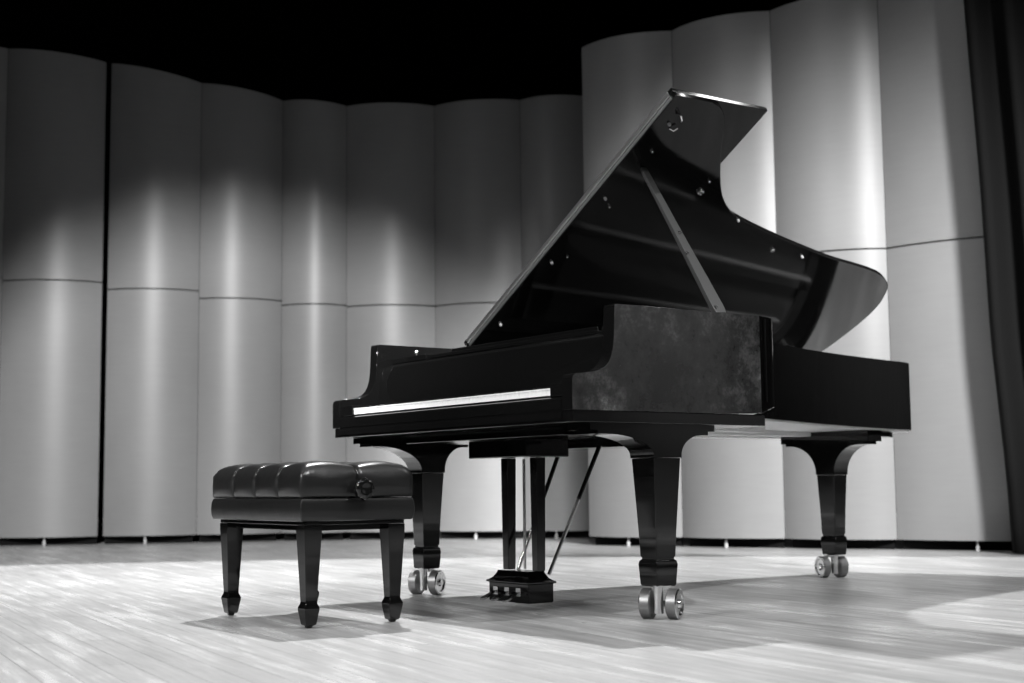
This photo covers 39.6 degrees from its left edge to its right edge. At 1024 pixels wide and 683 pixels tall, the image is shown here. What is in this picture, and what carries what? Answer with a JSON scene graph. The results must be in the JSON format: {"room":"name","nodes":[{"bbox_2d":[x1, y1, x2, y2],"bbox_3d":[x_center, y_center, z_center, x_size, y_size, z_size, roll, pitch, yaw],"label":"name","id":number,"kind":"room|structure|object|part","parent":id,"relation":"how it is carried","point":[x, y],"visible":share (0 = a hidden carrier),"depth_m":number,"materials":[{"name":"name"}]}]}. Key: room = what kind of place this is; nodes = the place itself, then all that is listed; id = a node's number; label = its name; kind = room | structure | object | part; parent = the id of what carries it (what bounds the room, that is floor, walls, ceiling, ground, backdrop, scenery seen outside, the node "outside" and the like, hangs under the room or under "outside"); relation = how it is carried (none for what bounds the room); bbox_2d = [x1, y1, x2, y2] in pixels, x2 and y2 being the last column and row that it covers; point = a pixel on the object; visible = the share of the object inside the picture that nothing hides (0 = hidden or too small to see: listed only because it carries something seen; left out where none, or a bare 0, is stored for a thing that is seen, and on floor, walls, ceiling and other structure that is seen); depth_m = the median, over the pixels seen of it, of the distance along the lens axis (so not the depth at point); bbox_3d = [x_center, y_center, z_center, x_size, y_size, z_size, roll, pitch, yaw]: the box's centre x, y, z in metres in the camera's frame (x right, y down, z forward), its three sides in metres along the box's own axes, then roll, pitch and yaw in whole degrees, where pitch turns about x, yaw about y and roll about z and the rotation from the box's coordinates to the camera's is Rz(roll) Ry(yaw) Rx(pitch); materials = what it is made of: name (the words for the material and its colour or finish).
{"room":"concert hall stage","nodes":[
{"label":"concert hall stage","id":0,"kind":"room"},
{"bbox_2d":[0,0,581,519],"bbox_3d":[-9.214,-2.748,19.607,25.900,10.500,0.100,4,-7,-35],"label":"wall","id":1,"kind":"structure","parent":0,"point":[343,52],"depth_m":24.03,"materials":[{"name":"black fabric"}]},
{"bbox_2d":[0,510,1023,682],"bbox_3d":[-1.049,1.290,7.787,26.000,0.100,28.000,4,-7,-35],"label":"floor","id":2,"kind":"structure","parent":0,"point":[100,612],"depth_m":4.67,"materials":[{"name":"grey wood"}]},
{"bbox_2d":[0,47,7,342],"bbox_3d":[-4.555,-0.421,11.454,0.834,4.120,0.175,1,-6,-11],"label":"acoustic panel","id":3,"kind":"object","parent":2,"relation":"on","point":[3,51],"visible":1,"depth_m":11.67,"materials":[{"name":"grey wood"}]},
{"bbox_2d":[0,49,105,545],"bbox_3d":[-3.758,-0.393,11.611,0.783,4.080,0.175,1,-6,-12],"label":"acoustic panel","id":4,"kind":"object","parent":2,"relation":"on","point":[50,360],"visible":1,"depth_m":11.55,"materials":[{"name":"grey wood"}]},
{"bbox_2d":[103,63,201,543],"bbox_3d":[-2.970,-0.343,11.763,0.737,3.996,0.175,0,-6,-10],"label":"acoustic panel","id":5,"kind":"object","parent":2,"relation":"on","point":[151,402],"visible":1,"depth_m":11.70,"materials":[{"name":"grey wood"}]},
{"bbox_2d":[196,83,282,541],"bbox_3d":[-2.275,-0.265,11.933,0.687,3.860,0.175,1,-6,-18],"label":"acoustic panel","id":6,"kind":"object","parent":2,"relation":"on","point":[239,372],"visible":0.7,"depth_m":11.90,"materials":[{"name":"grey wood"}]},
{"bbox_2d":[211,461,414,627],"bbox_3d":[-0.680,0.666,4.767,0.421,0.520,0.778,4,-7,-35],"label":"piano bench","id":7,"kind":"object","parent":2,"relation":"on","point":[308,498],"visible":1,"depth_m":4.56,"materials":[{"name":"black leather"}]},
{"bbox_3d":[-0.969,0.785,4.904,0.061,0.316,0.061,4,-7,-35],"label":"leg","id":8,"kind":"part","parent":7,"relation":"part of","materials":[{"name":"black paint"}]},
{"bbox_3d":[-0.634,0.734,4.436,0.061,0.316,0.061,4,-7,-35],"label":"leg","id":9,"kind":"part","parent":7,"relation":"part of","materials":[{"name":"black paint"}]},
{"bbox_3d":[-0.670,0.617,4.758,0.311,0.018,0.547,4,-7,-35],"label":"seat rail","id":10,"kind":"part","parent":7,"relation":"part of","materials":[{"name":"black paint"}]},
{"bbox_3d":[-0.681,0.603,4.773,0.359,0.012,0.637,4,-7,-35],"label":"seat frame","id":11,"kind":"part","parent":7,"relation":"part of","materials":[{"name":"black paint"}]},
{"bbox_2d":[213,461,412,497],"bbox_3d":[-0.682,0.466,4.787,0.421,0.118,0.692,4,-7,-35],"label":"seat cushion","id":12,"kind":"object","parent":7,"relation":"on","point":[308,479],"depth_m":4.56,"materials":[{"name":"black leather"}]},
{"bbox_3d":[-0.472,0.465,4.489,0.071,0.071,0.051,4,-7,-35],"label":"height knob","id":13,"kind":"part","parent":7,"relation":"part of","materials":[{"name":"black paint"}]},
{"bbox_3d":[-0.389,0.749,4.609,0.061,0.316,0.061,4,-7,-35],"label":"leg","id":14,"kind":"part","parent":7,"relation":"part of","materials":[{"name":"black paint"}]},
{"bbox_2d":[280,99,346,539],"bbox_3d":[-1.681,-0.208,12.058,0.544,3.760,0.175,0,-6,-5],"label":"acoustic panel","id":15,"kind":"object","parent":2,"relation":"on","point":[313,369],"visible":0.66,"depth_m":12.04,"materials":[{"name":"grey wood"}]},
{"bbox_2d":[346,103,434,538],"bbox_3d":[-1.031,-0.191,12.089,0.754,3.720,0.175,0,-6,-2],"label":"acoustic panel","id":16,"kind":"object","parent":2,"relation":"on","point":[391,166],"visible":0.53,"depth_m":12.11,"materials":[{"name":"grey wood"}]},
{"bbox_2d":[435,99,522,538],"bbox_3d":[-0.290,-0.206,12.021,0.754,3.720,0.175,-2,-6,12],"label":"acoustic panel","id":17,"kind":"object","parent":2,"relation":"on","point":[478,179],"visible":0.77,"depth_m":12.03,"materials":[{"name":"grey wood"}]},
{"bbox_2d":[520,95,590,538],"bbox_3d":[0.369,-0.225,11.899,0.577,3.720,0.175,-1,-6,8],"label":"acoustic panel","id":18,"kind":"object","parent":2,"relation":"on","point":[551,126],"visible":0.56,"depth_m":11.95,"materials":[{"name":"grey wood"}]},
{"bbox_2d":[333,88,911,618],"bbox_3d":[0.853,0.096,5.845,2.747,1.842,1.594,4,-7,-35],"label":"grand piano","id":19,"kind":"object","parent":2,"relation":"on","point":[656,316],"visible":1,"depth_m":5.42,"materials":[{"name":"black paint"}]},
{"bbox_3d":[-0.348,0.730,5.789,0.104,0.385,0.104,4,-7,-35],"label":"leg","id":20,"kind":"part","parent":19,"relation":"part of","materials":[{"name":"black paint"}]},
{"bbox_3d":[-0.059,0.899,5.138,0.003,0.030,0.028,4,-7,-35],"label":"pedal plate","id":21,"kind":"part","parent":19,"relation":"part of","materials":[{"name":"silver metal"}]},
{"bbox_3d":[-0.018,0.893,5.081,0.003,0.030,0.028,4,-7,-35],"label":"pedal plate","id":22,"kind":"part","parent":19,"relation":"part of","materials":[{"name":"silver metal"}]},
{"bbox_3d":[-0.011,0.627,5.179,0.040,0.400,0.042,4,-7,-35],"label":"lyre post","id":23,"kind":"part","parent":19,"relation":"part of","materials":[{"name":"black paint"}]},
{"bbox_3d":[0.022,0.887,5.024,0.003,0.030,0.028,4,-7,-35],"label":"pedal plate","id":24,"kind":"part","parent":19,"relation":"part of","materials":[{"name":"silver metal"}]},
{"bbox_3d":[0.043,0.622,5.130,0.006,0.392,0.006,4,-7,-35],"label":"pedal rod","id":25,"kind":"part","parent":19,"relation":"part of","materials":[{"name":"silver metal"}]},
{"bbox_3d":[0.046,0.620,5.108,0.008,0.392,0.008,4,-7,-35],"label":"pedal rod","id":26,"kind":"part","parent":19,"relation":"part of","materials":[{"name":"silver metal"}]},
{"bbox_3d":[0.067,0.718,5.269,0.129,0.269,0.013,3,-7,-33],"label":"brace rod","id":27,"kind":"part","parent":19,"relation":"part of","materials":[{"name":"silver metal"}]},
{"bbox_3d":[0.093,0.611,5.033,0.040,0.400,0.042,4,-7,-35],"label":"lyre post","id":28,"kind":"part","parent":19,"relation":"part of","materials":[{"name":"black paint"}]},
{"bbox_3d":[0.186,0.699,5.095,0.144,0.270,0.013,3,-7,-32],"label":"brace rod","id":29,"kind":"part","parent":19,"relation":"part of","materials":[{"name":"black metal"}]},
{"bbox_3d":[0.475,0.590,4.650,0.114,0.415,0.114,4,-7,-35],"label":"leg","id":30,"kind":"part","parent":19,"relation":"part of","materials":[{"name":"black paint"}]},
{"bbox_3d":[1.049,-0.373,6.169,2.100,0.813,1.364,4,-7,-35],"label":"lid","id":31,"kind":"part","parent":19,"relation":"part of","materials":[{"name":"black paint"}]},
{"bbox_3d":[1.482,0.799,6.556,0.088,0.365,0.104,4,-7,-35],"label":"leg","id":32,"kind":"part","parent":19,"relation":"part of","materials":[{"name":"black paint"}]},
{"bbox_2d":[582,31,682,545],"bbox_3d":[0.849,-0.391,10.322,0.740,3.720,0.175,-4,-7,31],"label":"acoustic panel","id":33,"kind":"object","parent":2,"relation":"on","point":[624,77],"visible":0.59,"depth_m":10.34,"materials":[{"name":"grey wood"}]},
{"bbox_2d":[672,11,784,547],"bbox_3d":[1.487,-0.438,9.926,0.760,3.720,0.175,-4,-7,33],"label":"acoustic panel","id":34,"kind":"object","parent":2,"relation":"on","point":[733,489],"visible":0.54,"depth_m":9.85,"materials":[{"name":"grey wood"}]},
{"bbox_2d":[770,0,896,548],"bbox_3d":[2.135,-0.484,9.535,0.748,3.720,0.175,-4,-7,29],"label":"acoustic panel","id":35,"kind":"object","parent":2,"relation":"on","point":[827,124],"visible":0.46,"depth_m":9.51,"materials":[{"name":"grey wood"}]},
{"bbox_2d":[877,0,1011,550],"bbox_3d":[2.940,-0.538,9.085,1.093,3.720,0.175,-4,-7,29],"label":"acoustic panel","id":36,"kind":"object","parent":2,"relation":"on","point":[950,474],"visible":0.83,"depth_m":9.12,"materials":[{"name":"grey wood"}]},
{"bbox_2d":[963,0,1023,552],"bbox_3d":[4.354,-2.822,8.033,3.921,8.001,0.199,-4,-7,31],"label":"stage curtain","id":37,"kind":"object","parent":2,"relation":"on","point":[994,28],"visible":1,"depth_m":8.62,"materials":[{"name":"black fabric"}]},
{"bbox_2d":[581,0,982,511],"bbox_3d":[9.459,-3.330,15.789,0.100,10.500,28.000,4,-7,-35],"label":"wall","id":38,"kind":"structure","parent":0,"point":[600,19],"depth_m":25.62,"materials":[{"name":"black fabric"}]}
]}

